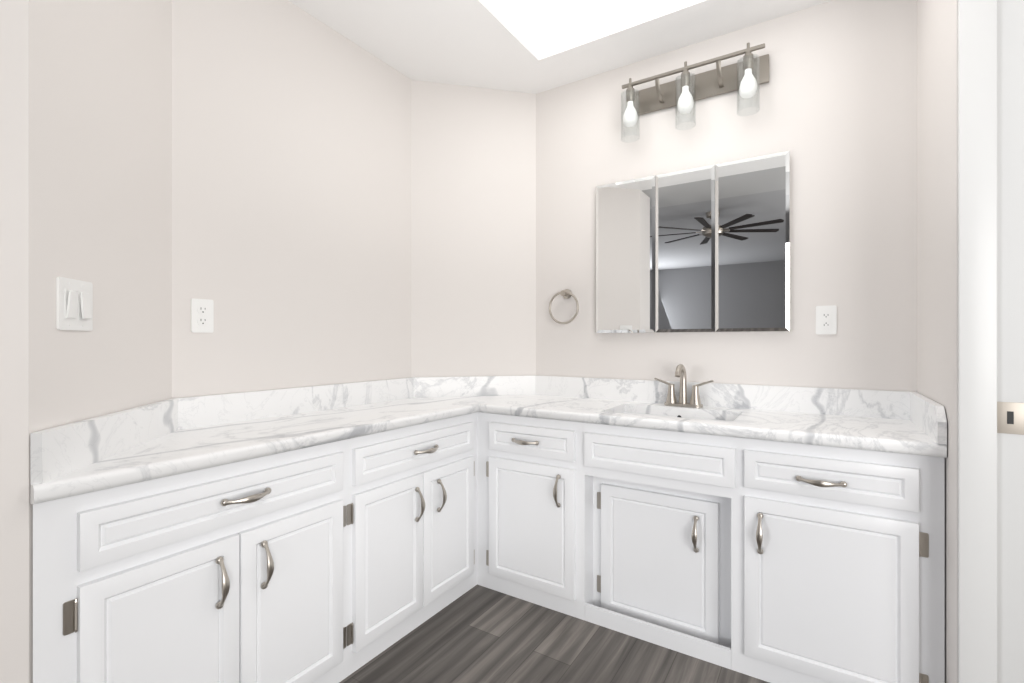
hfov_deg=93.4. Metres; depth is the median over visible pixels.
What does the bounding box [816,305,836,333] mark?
outlet
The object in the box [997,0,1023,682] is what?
door
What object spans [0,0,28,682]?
wall
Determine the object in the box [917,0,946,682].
wall
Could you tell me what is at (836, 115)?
wall
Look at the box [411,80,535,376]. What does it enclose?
wall
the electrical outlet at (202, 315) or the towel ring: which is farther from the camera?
the towel ring
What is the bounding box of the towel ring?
[549,289,578,323]
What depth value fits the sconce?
2.13 m
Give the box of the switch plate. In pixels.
[56,277,92,330]
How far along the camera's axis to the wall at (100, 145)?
1.21 m
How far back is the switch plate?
1.10 m
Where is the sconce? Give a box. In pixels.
[621,43,768,141]
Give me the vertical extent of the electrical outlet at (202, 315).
0.115 m
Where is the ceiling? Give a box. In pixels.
[288,0,831,93]
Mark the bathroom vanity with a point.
(764, 560)
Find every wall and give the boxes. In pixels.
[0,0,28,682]
[29,0,171,682]
[172,0,410,397]
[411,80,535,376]
[536,0,916,391]
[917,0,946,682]
[947,0,957,682]
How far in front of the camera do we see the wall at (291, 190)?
1.91 m
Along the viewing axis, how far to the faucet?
2.14 m
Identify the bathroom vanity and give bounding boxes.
[30,375,946,682]
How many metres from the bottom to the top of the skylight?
0.320 m
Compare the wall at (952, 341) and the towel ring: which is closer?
the wall at (952, 341)
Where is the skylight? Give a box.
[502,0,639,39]
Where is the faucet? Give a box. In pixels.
[654,364,713,407]
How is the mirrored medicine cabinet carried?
attached to the wall at (836, 115)
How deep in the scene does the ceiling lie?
2.16 m
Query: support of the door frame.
attached to the wall at (952, 341)
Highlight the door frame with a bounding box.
[958,0,996,682]
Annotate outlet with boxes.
[191,298,213,332]
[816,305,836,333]
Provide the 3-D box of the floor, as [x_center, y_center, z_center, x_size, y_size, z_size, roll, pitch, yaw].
[-1.218,1.189,-0.635,8.440,0.100,7.240,0,0,32]
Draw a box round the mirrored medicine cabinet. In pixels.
[596,151,789,332]
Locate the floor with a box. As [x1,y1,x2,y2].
[339,585,768,682]

